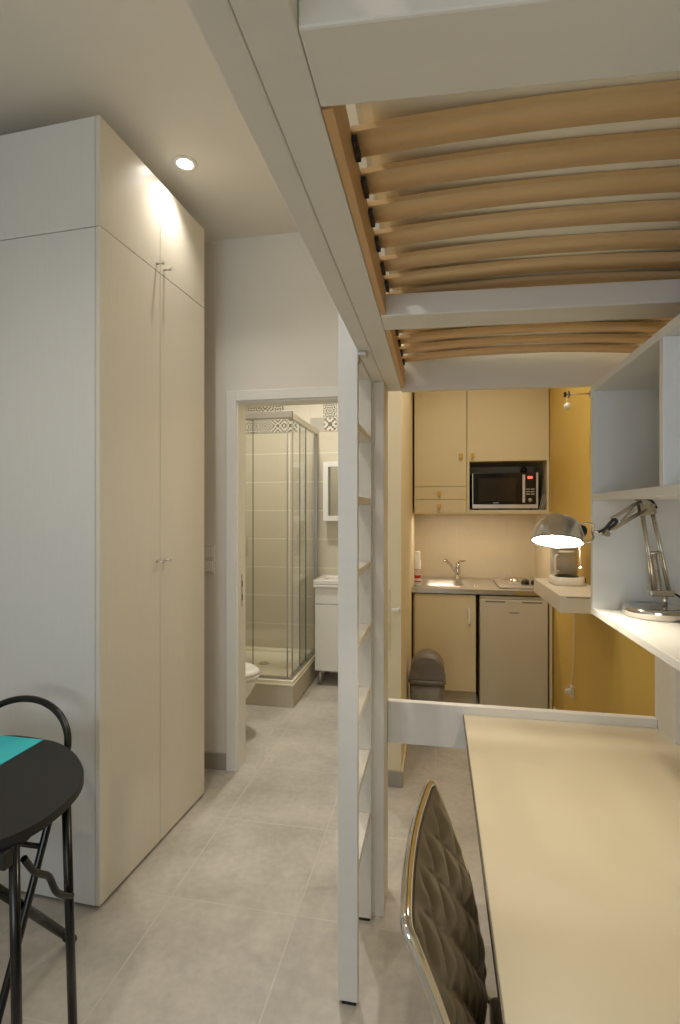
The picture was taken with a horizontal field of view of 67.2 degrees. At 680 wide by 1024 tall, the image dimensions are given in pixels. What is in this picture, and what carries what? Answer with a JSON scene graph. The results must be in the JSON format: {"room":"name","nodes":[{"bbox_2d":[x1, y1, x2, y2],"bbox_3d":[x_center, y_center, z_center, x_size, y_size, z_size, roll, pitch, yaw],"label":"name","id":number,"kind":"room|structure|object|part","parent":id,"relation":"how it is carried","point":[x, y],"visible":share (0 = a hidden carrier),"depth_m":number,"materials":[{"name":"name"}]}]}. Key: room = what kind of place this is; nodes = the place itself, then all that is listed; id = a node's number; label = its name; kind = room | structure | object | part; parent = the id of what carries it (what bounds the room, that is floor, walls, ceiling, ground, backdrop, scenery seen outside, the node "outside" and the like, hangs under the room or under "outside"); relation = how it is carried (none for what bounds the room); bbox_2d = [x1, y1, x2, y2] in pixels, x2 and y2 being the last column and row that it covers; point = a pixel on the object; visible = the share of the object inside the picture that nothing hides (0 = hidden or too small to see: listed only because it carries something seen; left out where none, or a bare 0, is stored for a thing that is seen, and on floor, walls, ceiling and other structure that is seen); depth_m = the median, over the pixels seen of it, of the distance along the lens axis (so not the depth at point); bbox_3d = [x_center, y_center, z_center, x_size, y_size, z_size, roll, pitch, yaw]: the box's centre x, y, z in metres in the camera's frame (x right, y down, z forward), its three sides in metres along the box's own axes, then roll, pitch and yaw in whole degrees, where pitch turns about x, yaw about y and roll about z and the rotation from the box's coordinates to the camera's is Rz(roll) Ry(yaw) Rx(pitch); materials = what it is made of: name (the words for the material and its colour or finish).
{"room":"studio apartment","nodes":[
{"label":"studio apartment","id":0,"kind":"room"},
{"bbox_2d":[0,0,377,241],"bbox_3d":[-0.318,-1.616,1.088,2.890,0.100,7.420,0,0,11],"label":"ceiling","id":1,"kind":"structure","parent":0,"point":[147,68],"depth_m":1.91,"materials":[{"name":"paint"}]},
{"bbox_2d":[173,155,196,171],"bbox_3d":[-0.696,-1.563,2.298,0.104,0.006,0.104,0,0,11],"label":"recessed light","id":2,"kind":"object","parent":1,"relation":"in","point":[185,162],"visible":1,"depth_m":2.29,"materials":[{"name":"white paint"}]},
{"bbox_2d":[0,672,497,1023],"bbox_3d":[-0.318,1.530,1.088,2.890,0.100,7.420,0,0,11],"label":"floor","id":3,"kind":"structure","parent":0,"point":[231,917],"depth_m":1.87,"materials":[{"name":"beige tile"}]},
{"bbox_2d":[0,695,76,1023],"bbox_3d":[-1.126,1.061,1.592,0.419,0.837,0.430,0,0,11],"label":"folding chair","id":4,"kind":"object","parent":3,"relation":"on","point":[27,910],"visible":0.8,"depth_m":1.59,"materials":[{"name":"black metal"}]},
{"bbox_3d":[-0.957,1.214,1.564,0.027,0.504,0.399,0,0,11],"label":"leg","id":5,"kind":"part","parent":4,"relation":"part of","materials":[{"name":"black metal"}]},
{"bbox_2d":[0,735,83,1023],"bbox_3d":[-1.039,1.110,1.379,0.695,0.740,0.613,0,0,11],"label":"folding table","id":6,"kind":"object","parent":3,"relation":"on","point":[39,785],"visible":0.99,"depth_m":1.35,"materials":[{"name":"black plastic"}]},
{"bbox_3d":[-0.754,1.116,1.192,0.023,0.704,0.041,0,0,-5],"label":"leg","id":7,"kind":"part","parent":6,"relation":"part of","materials":[{"name":"black metal"}]},
{"bbox_2d":[0,735,42,764],"bbox_3d":[-1.159,0.738,1.544,0.347,0.003,0.302,0,0,11],"label":"placemat","id":8,"kind":"object","parent":6,"relation":"on","point":[10,747],"visible":1,"depth_m":1.62,"materials":[{"name":"teal fabric"}]},
{"bbox_3d":[-0.722,1.116,1.369,0.023,0.704,0.045,0,0,24],"label":"leg","id":9,"kind":"part","parent":6,"relation":"part of","materials":[{"name":"black metal"}]},
{"bbox_2d":[0,115,203,905],"bbox_3d":[-1.055,0.003,2.349,0.596,2.955,0.795,0,0,13],"label":"wardrobe","id":10,"kind":"object","parent":3,"relation":"on","point":[102,266],"visible":1,"depth_m":1.99,"materials":[{"name":"white wood"}]},
{"bbox_3d":[-1.173,0.203,1.978,0.539,2.530,0.018,0,0,13],"label":"panel","id":11,"kind":"part","parent":10,"relation":"part of","materials":[{"name":"white laminate"}]},
{"bbox_3d":[-1.173,-1.270,1.978,0.539,0.410,0.018,0,0,13],"label":"panel","id":12,"kind":"part","parent":10,"relation":"part of","materials":[{"name":"white laminate"}]},
{"bbox_3d":[-0.857,-1.270,2.094,0.019,0.410,0.390,0,0,13],"label":"door","id":13,"kind":"part","parent":10,"relation":"part of","materials":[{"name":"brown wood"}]},
{"bbox_3d":[-0.857,0.202,2.094,0.019,2.527,0.390,0,0,13],"label":"door","id":14,"kind":"part","parent":10,"relation":"part of","materials":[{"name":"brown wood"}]},
{"bbox_3d":[-0.764,-1.270,2.482,0.019,0.410,0.402,0,0,13],"label":"door","id":15,"kind":"part","parent":10,"relation":"part of","materials":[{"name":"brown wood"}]},
{"bbox_3d":[-0.764,0.202,2.482,0.019,2.527,0.402,0,0,13],"label":"door","id":16,"kind":"part","parent":10,"relation":"part of","materials":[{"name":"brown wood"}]},
{"bbox_2d":[246,662,259,697],"bbox_3d":[-0.879,1.060,3.485,0.693,0.840,0.390,0,0,11],"label":"toilet","id":17,"kind":"object","parent":3,"relation":"on","point":[252,671],"visible":0.16,"depth_m":3.39,"materials":[{"name":"white ceramic"}]},
{"bbox_3d":[-0.836,1.292,3.476,0.583,0.375,0.367,0,0,11],"label":"bowl","id":18,"kind":"part","parent":17,"relation":"part of","materials":[{"name":"white ceramic"}]},
{"bbox_3d":[-0.801,1.094,3.470,0.534,0.020,0.377,0,0,11],"label":"seat","id":19,"kind":"part","parent":17,"relation":"part of","materials":[{"name":"white ceramic"}]},
{"bbox_3d":[-0.802,1.065,3.470,0.532,0.030,0.372,0,0,11],"label":"lid","id":20,"kind":"part","parent":17,"relation":"part of","materials":[{"name":"white ceramic"}]},
{"bbox_2d":[246,646,318,707],"bbox_3d":[-0.658,1.377,4.369,0.800,0.205,0.897,0,0,11],"label":"shower tray","id":21,"kind":"object","parent":3,"relation":"on","point":[270,661],"visible":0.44,"depth_m":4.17,"materials":[{"name":"white ceramic"}]},
{"bbox_2d":[246,410,317,679],"bbox_3d":[-0.629,0.252,4.362,0.740,2.045,0.886,0,0,11],"label":"shower enclosure","id":22,"kind":"object","parent":21,"relation":"on","point":[263,415],"visible":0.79,"depth_m":4.19,"materials":[{"name":"clear glass"}]},
{"bbox_3d":[-0.715,-0.743,3.964,0.720,0.055,0.040,0,0,11],"label":"rail","id":23,"kind":"part","parent":22,"relation":"part of","materials":[{"name":"silver metal"}]},
{"bbox_3d":[-0.340,0.255,3.973,0.028,0.170,0.020,0,0,11],"label":"door handle","id":24,"kind":"part","parent":22,"relation":"part of","materials":[{"name":"metal"}]},
{"bbox_3d":[-0.296,-0.738,4.328,0.038,0.045,0.829,0,0,11],"label":"rail","id":25,"kind":"part","parent":22,"relation":"part of","materials":[{"name":"silver metal"}]},
{"bbox_2d":[313,574,337,684],"bbox_3d":[0.104,0.975,4.475,0.606,1.010,0.392,0,0,11],"label":"vanity cabinet","id":26,"kind":"object","parent":3,"relation":"on","point":[326,586],"visible":0.34,"depth_m":4.34,"materials":[{"name":"white paint"}]},
{"bbox_3d":[-0.171,1.415,4.399,0.026,0.130,0.026,0,0,11],"label":"leg","id":27,"kind":"part","parent":26,"relation":"part of","materials":[{"name":"metal"}]},
{"bbox_2d":[313,574,337,587],"bbox_3d":[0.104,0.607,4.475,0.606,0.064,0.392,0,0,11],"label":"basin","id":28,"kind":"object","parent":26,"relation":"in","point":[324,581],"depth_m":4.33,"materials":[{"name":"white ceramic"}]},
{"bbox_3d":[0.073,0.711,4.311,0.578,0.138,0.018,0,0,11],"label":"drawer","id":29,"kind":"part","parent":26,"relation":"part of","materials":[{"name":"white paint"}]},
{"bbox_3d":[-0.070,1.067,4.338,0.287,0.562,0.018,0,0,11],"label":"door","id":30,"kind":"part","parent":26,"relation":"part of","materials":[{"name":"white paint"}]},
{"bbox_2d":[338,312,371,1005],"bbox_3d":[0.068,0.400,1.698,0.088,2.160,0.361,0,0,11],"label":"ladder","id":31,"kind":"object","parent":3,"relation":"on","point":[354,380],"visible":0.89,"depth_m":1.54,"materials":[{"name":"white paint"}]},
{"bbox_2d":[408,649,445,701],"bbox_3d":[0.572,1.202,3.352,0.238,0.556,0.238,0,0,11],"label":"bin","id":32,"kind":"object","parent":3,"relation":"on","point":[427,675],"visible":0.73,"depth_m":3.25,"materials":[{"name":"grey plastic"}]},
{"bbox_2d":[409,649,444,681],"bbox_3d":[0.572,0.997,3.352,0.224,0.145,0.216,0,0,11],"label":"lid","id":33,"kind":"object","parent":32,"relation":"attached to","point":[427,665],"depth_m":3.25,"materials":[{"name":"grey plastic"}]},
{"bbox_2d":[185,0,679,916],"bbox_3d":[0.462,0.416,0.871,1.066,2.127,2.284,0,0,11],"label":"bed","id":34,"kind":"object","parent":3,"relation":"on","point":[291,69],"visible":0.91,"depth_m":0.84,"materials":[{"name":"white paint"}]},
{"bbox_3d":[-0.037,-0.562,0.941,0.040,0.170,2.235,0,0,11],"label":"rail","id":35,"kind":"part","parent":34,"relation":"part of","materials":[{"name":"white paint"}]},
{"bbox_3d":[0.150,0.502,1.949,0.051,1.956,0.154,0,0,11],"label":"post","id":36,"kind":"part","parent":34,"relation":"part of","materials":[{"name":"white paint"}]},
{"bbox_3d":[0.671,-0.544,1.947,0.869,0.146,0.040,0,0,7],"label":"rail","id":37,"kind":"part","parent":34,"relation":"part of","materials":[{"name":"white paint"}]},
{"bbox_2d":[354,71,679,357],"bbox_3d":[0.463,-0.652,0.846,0.836,0.149,2.145,0,0,11],"label":"bed slats","id":38,"kind":"object","parent":34,"relation":"on","point":[368,112],"visible":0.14,"depth_m":0.89,"materials":[{"name":"wood"}]},
{"bbox_3d":[0.658,0.817,1.919,0.958,0.163,0.031,0,0,11],"label":"rail","id":39,"kind":"part","parent":34,"relation":"part of","materials":[{"name":"white paint"}]},
{"bbox_3d":[1.142,0.502,1.761,0.050,1.956,0.154,0,0,11],"label":"post","id":40,"kind":"part","parent":34,"relation":"part of","materials":[{"name":"white paint"}]},
{"bbox_2d":[414,592,475,703],"bbox_3d":[0.836,1.046,4.114,0.462,0.868,0.604,0,0,11],"label":"base cabinet","id":41,"kind":"object","parent":3,"relation":"on","point":[445,624],"visible":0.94,"depth_m":3.85,"materials":[{"name":"beige laminate"}]},
{"bbox_3d":[0.961,0.777,3.801,0.023,0.125,0.034,0,0,11],"label":"handle","id":42,"kind":"part","parent":41,"relation":"part of","materials":[{"name":"silver metal"}]},
{"bbox_2d":[412,577,538,595],"bbox_3d":[1.105,0.638,4.130,1.009,0.134,0.696,0,0,11],"label":"countertop","id":43,"kind":"structure","parent":41,"relation":"on","point":[436,585],"depth_m":3.90,"materials":[{"name":"laminate"}]},
{"bbox_2d":[414,551,420,585],"bbox_3d":[0.606,0.440,3.991,0.054,0.270,0.054,0,0,31],"label":"spray bottle","id":44,"kind":"object","parent":43,"relation":"on","point":[417,563],"visible":1,"depth_m":3.97,"materials":[{"name":"white plastic"}]},
{"bbox_2d":[421,579,464,593],"bbox_3d":[0.824,0.638,4.159,0.370,0.134,0.400,0,0,11],"label":"sink","id":45,"kind":"object","parent":43,"relation":"in","point":[424,582],"depth_m":4.32,"materials":[{"name":"metal"}]},
{"bbox_2d":[443,559,465,578],"bbox_3d":[0.951,0.484,4.344,0.214,0.182,0.094,0,0,-21],"label":"faucet","id":46,"kind":"object","parent":43,"relation":"attached to","point":[456,569],"visible":1,"depth_m":4.37,"materials":[{"name":"silver metal"}]},
{"bbox_3d":[0.938,0.466,4.327,0.186,0.146,0.025,0,0,-38],"label":"spout","id":47,"kind":"part","parent":46,"relation":"part of","materials":[{"name":"silver metal"}]},
{"bbox_2d":[455,563,460,578],"bbox_3d":[1.010,0.505,4.389,0.052,0.140,0.052,0,0,11],"label":"tap","id":48,"kind":"object","parent":46,"relation":"attached to","point":[457,566],"depth_m":4.37,"materials":[{"name":"silver metal"}]},
{"bbox_2d":[492,577,533,588],"bbox_3d":[1.421,0.545,4.067,0.358,0.060,0.520,0,0,11],"label":"cooktop","id":49,"kind":"object","parent":43,"relation":"in","point":[507,582],"visible":0.77,"depth_m":3.97,"materials":[{"name":"metal"}]},
{"bbox_3d":[1.434,0.548,4.186,0.220,0.012,0.220,0,0,11],"label":"hot plate","id":50,"kind":"part","parent":49,"relation":"part of","materials":[{"name":"silver metal"}]},
{"bbox_3d":[1.420,0.537,3.924,0.060,0.033,0.060,0,0,11],"label":"knob","id":51,"kind":"part","parent":49,"relation":"part of","materials":[{"name":"black plastic"}]},
{"bbox_2d":[400,780,500,1023],"bbox_3d":[0.404,1.023,0.832,0.588,0.913,0.420,0,0,15],"label":"desk chair","id":52,"kind":"object","parent":3,"relation":"on","point":[440,926],"visible":1,"depth_m":0.86,"materials":[{"name":"brown leather"}]},
{"bbox_3d":[0.459,1.006,0.817,0.415,0.043,0.380,0,0,15],"label":"seat","id":53,"kind":"part","parent":52,"relation":"part of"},
{"bbox_2d":[476,594,547,708],"bbox_3d":[1.323,1.050,4.023,0.478,0.860,0.561,0,0,11],"label":"fridge","id":54,"kind":"object","parent":3,"relation":"on","point":[512,630],"visible":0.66,"depth_m":3.75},
{"bbox_3d":[1.278,0.632,3.783,0.478,0.024,0.039,0,0,11],"label":"trim","id":55,"kind":"part","parent":54,"relation":"part of","materials":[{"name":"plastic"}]},
{"bbox_2d":[548,603,551,708],"bbox_3d":[1.582,1.046,3.990,0.020,0.868,0.570,0,0,11],"label":"end panel","id":56,"kind":"object","parent":3,"relation":"on","point":[549,605],"visible":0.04,"depth_m":3.71,"materials":[{"name":"beige laminate"}]},
{"bbox_2d":[463,714,679,1023],"bbox_3d":[0.611,1.123,0.771,0.718,0.714,2.242,0,0,11],"label":"desk","id":57,"kind":"object","parent":3,"relation":"on","point":[578,824],"visible":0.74,"depth_m":1.11,"materials":[{"name":"laminate"}]},
{"bbox_2d":[246,403,337,672],"bbox_3d":[-0.180,-0.043,4.787,1.585,3.046,0.100,0,0,11],"label":"wall","id":58,"kind":"structure","parent":0,"point":[266,453],"depth_m":4.80,"materials":[{"name":"beige tile"}]},
{"bbox_2d":[246,404,337,433],"bbox_3d":[-0.189,-0.871,4.735,1.585,0.250,0.006,0,0,11],"label":"trim","id":59,"kind":"structure","parent":58,"relation":"attached to","point":[324,417],"depth_m":4.77,"materials":[{"name":"tile"}]},
{"bbox_2d":[323,462,337,520],"bbox_3d":[0.128,-0.185,4.608,0.545,0.530,0.123,0,0,11],"label":"mirror","id":60,"kind":"object","parent":58,"relation":"attached to","point":[330,469],"visible":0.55,"depth_m":4.59,"materials":[{"name":"white paint"}]},
{"bbox_2d":[328,467,337,515],"bbox_3d":[0.118,-0.185,4.559,0.453,0.438,0.006,0,0,11],"label":"mirror glass","id":61,"kind":"object","parent":60,"relation":"attached to","point":[332,471],"depth_m":4.59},
{"bbox_2d":[204,224,402,787],"bbox_3d":[-0.478,-0.043,2.955,1.680,3.046,0.112,0,0,11],"label":"wall","id":62,"kind":"structure","parent":0,"point":[271,317],"depth_m":2.92,"materials":[{"name":"white paint"}]},
{"bbox_2d":[204,544,214,573],"bbox_3d":[-0.756,0.272,2.956,0.068,0.167,0.013,0,0,11],"label":"light switch","id":63,"kind":"object","parent":62,"relation":"attached to","point":[209,550],"visible":0.94,"depth_m":2.95,"materials":[{"name":"white plastic"}]},
{"bbox_2d":[204,751,225,769],"bbox_3d":[-0.975,1.433,2.998,0.659,0.094,0.012,0,0,11],"label":"baseboard","id":64,"kind":"structure","parent":62,"relation":"attached to","point":[212,760],"depth_m":2.94,"materials":[{"name":"grey tile"}]},
{"bbox_2d":[226,386,337,771],"bbox_3d":[-0.232,0.395,2.914,0.830,2.170,0.131,0,0,11],"label":"door frame","id":65,"kind":"structure","parent":62,"relation":"in","point":[237,402],"depth_m":2.93,"materials":[{"name":"white paint"}]},
{"bbox_3d":[-0.572,0.455,2.985,0.002,0.190,0.023,0,0,11],"label":"strike plate","id":66,"kind":"part","parent":65,"relation":"part of","materials":[{"name":"metal"}]},
{"bbox_2d":[386,272,414,770],"bbox_3d":[0.456,-0.043,3.654,0.085,3.046,1.890,0,0,11],"label":"wall partition","id":67,"kind":"structure","parent":0,"point":[401,516],"depth_m":2.77,"materials":[{"name":"beige paint"}]},
{"bbox_3d":[0.265,0.585,2.767,0.015,0.330,0.004,0,0,11],"label":"lock plate","id":68,"kind":"part","parent":67,"relation":"part of","materials":[{"name":"beige metal"}]},
{"bbox_3d":[0.299,0.523,2.742,0.042,0.018,0.040,0,0,11],"label":"lever handle","id":69,"kind":"part","parent":67,"relation":"part of","materials":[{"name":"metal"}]},
{"bbox_2d":[401,744,407,781],"bbox_3d":[0.441,1.438,3.321,0.010,0.085,1.150,0,0,11],"label":"baseboard","id":70,"kind":"structure","parent":67,"relation":"attached to","point":[406,745],"depth_m":2.92,"materials":[{"name":"beige paint"}]},
{"bbox_2d":[549,387,654,716],"bbox_3d":[1.485,-0.043,3.113,0.100,3.046,2.570,0,0,11],"label":"wall","id":71,"kind":"structure","parent":0,"point":[613,673],"depth_m":2.95,"materials":[{"name":"yellow paint"}]},
{"bbox_2d":[414,391,548,513],"bbox_3d":[1.125,-0.483,4.187,1.003,0.994,0.576,0,0,11],"label":"upper cabinet","id":72,"kind":"object","parent":71,"relation":"attached to","point":[440,417],"visible":0.97,"depth_m":3.98,"materials":[{"name":"beige laminate"}]},
{"bbox_3d":[0.782,-0.048,3.994,0.398,0.097,0.020,0,0,11],"label":"drawer","id":73,"kind":"part","parent":72,"relation":"part of","materials":[{"name":"beige laminate"}]},
{"bbox_3d":[0.782,-0.147,3.994,0.398,0.097,0.020,0,0,11],"label":"drawer","id":74,"kind":"part","parent":72,"relation":"part of","materials":[{"name":"beige laminate"}]},
{"bbox_3d":[0.782,-0.590,3.994,0.398,0.781,0.020,0,0,11],"label":"door","id":75,"kind":"part","parent":72,"relation":"part of","materials":[{"name":"beige laminate"}]},
{"bbox_2d":[415,512,551,577],"bbox_3d":[1.117,0.290,4.175,1.020,0.580,0.620,0,0,11],"label":"backsplash","id":76,"kind":"structure","parent":71,"relation":"attached to","point":[491,545],"depth_m":4.46,"materials":[{"name":"beige tile"}]},
{"bbox_2d":[467,388,548,511],"bbox_3d":[1.323,-0.489,4.149,0.600,0.982,0.576,0,0,11],"label":"upper cabinet","id":77,"kind":"object","parent":71,"relation":"attached to","point":[508,429],"visible":0.83,"depth_m":3.90,"materials":[{"name":"beige laminate"}]},
{"bbox_2d":[469,472,537,509],"bbox_3d":[1.294,-0.159,4.092,0.484,0.286,0.397,0,0,11],"label":"microwave","id":78,"kind":"object","parent":77,"relation":"in","point":[486,490],"visible":1,"depth_m":3.92,"materials":[{"name":"black plastic"}]},
{"bbox_3d":[1.029,-0.178,3.973,0.007,0.240,0.019,0,0,11],"label":"steel trim","id":79,"kind":"part","parent":78,"relation":"part of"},
{"bbox_3d":[1.208,-0.178,3.939,0.356,0.240,0.020,0,0,11],"label":"door","id":80,"kind":"part","parent":78,"relation":"part of","materials":[{"name":"black glass"}]},
{"bbox_3d":[1.263,-0.042,3.928,0.484,0.030,0.020,0,0,11],"label":"steel trim","id":81,"kind":"part","parent":78,"relation":"part of","materials":[{"name":"silver metal"}]},
{"bbox_2d":[520,467,526,472],"bbox_3d":[1.430,-0.328,3.988,0.052,0.052,0.052,0,0,11],"label":"timer","id":82,"kind":"object","parent":78,"relation":"on","point":[523,469],"visible":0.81,"depth_m":3.97,"materials":[{"name":"black plastic"}]},
{"bbox_3d":[1.393,-0.176,3.882,0.021,0.211,0.022,0,0,11],"label":"door handle","id":83,"kind":"part","parent":78,"relation":"part of","materials":[{"name":"metal"}]},
{"bbox_3d":[1.435,-0.178,3.896,0.105,0.240,0.020,0,0,11],"label":"control panel","id":84,"kind":"part","parent":78,"relation":"part of","materials":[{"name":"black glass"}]},
{"bbox_3d":[1.494,-0.178,3.884,0.014,0.240,0.022,0,0,11],"label":"steel trim","id":85,"kind":"part","parent":78,"relation":"part of","materials":[{"name":"silver metal"}]},
{"bbox_3d":[1.276,-0.684,3.901,0.596,0.591,0.020,0,0,11],"label":"door","id":86,"kind":"part","parent":77,"relation":"part of","materials":[{"name":"beige laminate"}]},
{"bbox_2d":[533,494,545,509],"bbox_3d":[1.560,-0.081,4.001,0.057,0.126,0.276,0,0,11],"label":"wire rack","id":87,"kind":"object","parent":77,"relation":"in","point":[538,494],"visible":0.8,"depth_m":3.87,"materials":[{"name":"metal"}]},
{"bbox_2d":[534,578,590,613],"bbox_3d":[1.237,0.441,2.752,0.252,0.082,0.671,0,0,11],"label":"box shelf","id":88,"kind":"object","parent":71,"relation":"attached to","point":[565,599],"visible":0.63,"depth_m":2.54,"materials":[{"name":"beige wood"}]},
{"bbox_2d":[549,548,585,585],"bbox_3d":[1.264,0.250,2.850,0.172,0.300,0.196,0,0,11],"label":"coffee maker","id":89,"kind":"object","parent":88,"relation":"on","point":[564,562],"visible":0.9,"depth_m":2.89,"materials":[{"name":"white plastic"}]},
{"bbox_3d":[1.186,0.282,2.802,0.044,0.103,0.015,0,0,-38],"label":"jug handle","id":90,"kind":"part","parent":89,"relation":"part of","materials":[{"name":"white plastic"}]},
{"bbox_3d":[1.252,0.352,2.831,0.124,0.004,0.124,0,0,11],"label":"warming plate","id":91,"kind":"part","parent":89,"relation":"part of","materials":[{"name":"black plastic"}]},
{"bbox_3d":[1.252,0.218,2.831,0.094,0.012,0.094,0,0,11],"label":"jug lid","id":92,"kind":"part","parent":89,"relation":"part of","materials":[{"name":"white plastic"}]},
{"bbox_2d":[565,613,574,698],"bbox_3d":[1.423,0.815,3.174,0.045,0.670,0.093,0,0,11],"label":"power cord","id":93,"kind":"object","parent":71,"relation":"attached to","point":[570,690],"visible":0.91,"depth_m":3.15,"materials":[{"name":"white plastic"}]},
{"bbox_3d":[1.442,1.115,3.182,0.012,0.070,0.070,0,0,11],"label":"plate","id":94,"kind":"part","parent":93,"relation":"part of","materials":[{"name":"white plastic"}]},
{"bbox_2d":[564,390,590,408],"bbox_3d":[1.307,-0.618,2.822,0.142,0.103,0.040,0,0,11],"label":"wall lamp","id":95,"kind":"object","parent":71,"relation":"attached to","point":[567,405],"visible":0.96,"depth_m":2.82,"materials":[{"name":"silver metal"}]},
{"bbox_3d":[1.313,-0.650,2.821,0.130,0.009,0.009,0,0,11],"label":"rod","id":96,"kind":"part","parent":95,"relation":"part of","materials":[{"name":"silver metal"}]},
{"bbox_3d":[0.813,-0.043,-0.434,0.100,3.046,4.650,0,0,11],"label":"wall","id":97,"kind":"structure","parent":0,"visible":0},
{"bbox_2d":[591,314,679,671],"bbox_3d":[0.767,-0.035,0.684,0.403,0.639,1.466,0,0,11],"label":"wall shelf","id":98,"kind":"object","parent":97,"relation":"attached to","point":[635,405],"visible":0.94,"depth_m":1.40,"materials":[{"name":"white paint"}]},
{"bbox_2d":[530,499,679,621],"bbox_3d":[0.757,0.115,1.302,0.557,0.304,0.153,0,0,-10],"label":"desk lamp","id":99,"kind":"object","parent":98,"relation":"on","point":[554,530],"visible":1,"depth_m":1.30,"materials":[{"name":"silver metal"}]},
{"bbox_3d":[0.543,0.048,1.278,0.124,0.092,0.124,0,0,11],"label":"lamp shade","id":100,"kind":"part","parent":99,"relation":"part of","materials":[{"name":"silver metal"}]},
{"bbox_2d":[581,525,586,535],"bbox_3d":[0.600,0.047,1.272,0.023,0.031,0.031,0,0,11],"label":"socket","id":101,"kind":"object","parent":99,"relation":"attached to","point":[584,529],"depth_m":1.26,"materials":[{"name":"black plastic"}]},
{"bbox_3d":[0.657,0.034,1.255,0.046,0.039,0.013,0,0,18],"label":"power cord","id":102,"kind":"part","parent":99,"relation":"part of","materials":[{"name":"black plastic"}]},
{"bbox_3d":[0.721,0.013,1.295,0.152,0.086,0.028,0,0,-21],"label":"arm","id":103,"kind":"part","parent":99,"relation":"part of","materials":[{"name":"silver metal"}]},
{"bbox_3d":[0.809,0.102,1.312,0.069,0.206,0.020,0,0,11],"label":"arm","id":104,"kind":"part","parent":99,"relation":"part of","materials":[{"name":"silver metal"}]},
{"bbox_3d":[0.822,0.220,1.310,0.057,0.042,0.024,0,0,11],"label":"stem","id":105,"kind":"part","parent":99,"relation":"part of","materials":[{"name":"silver metal"}]},
{"bbox_3d":[0.902,-0.035,1.395,0.403,0.639,0.018,0,0,11],"label":"panel","id":106,"kind":"part","parent":98,"relation":"part of","materials":[{"name":"white paint"}]}
]}

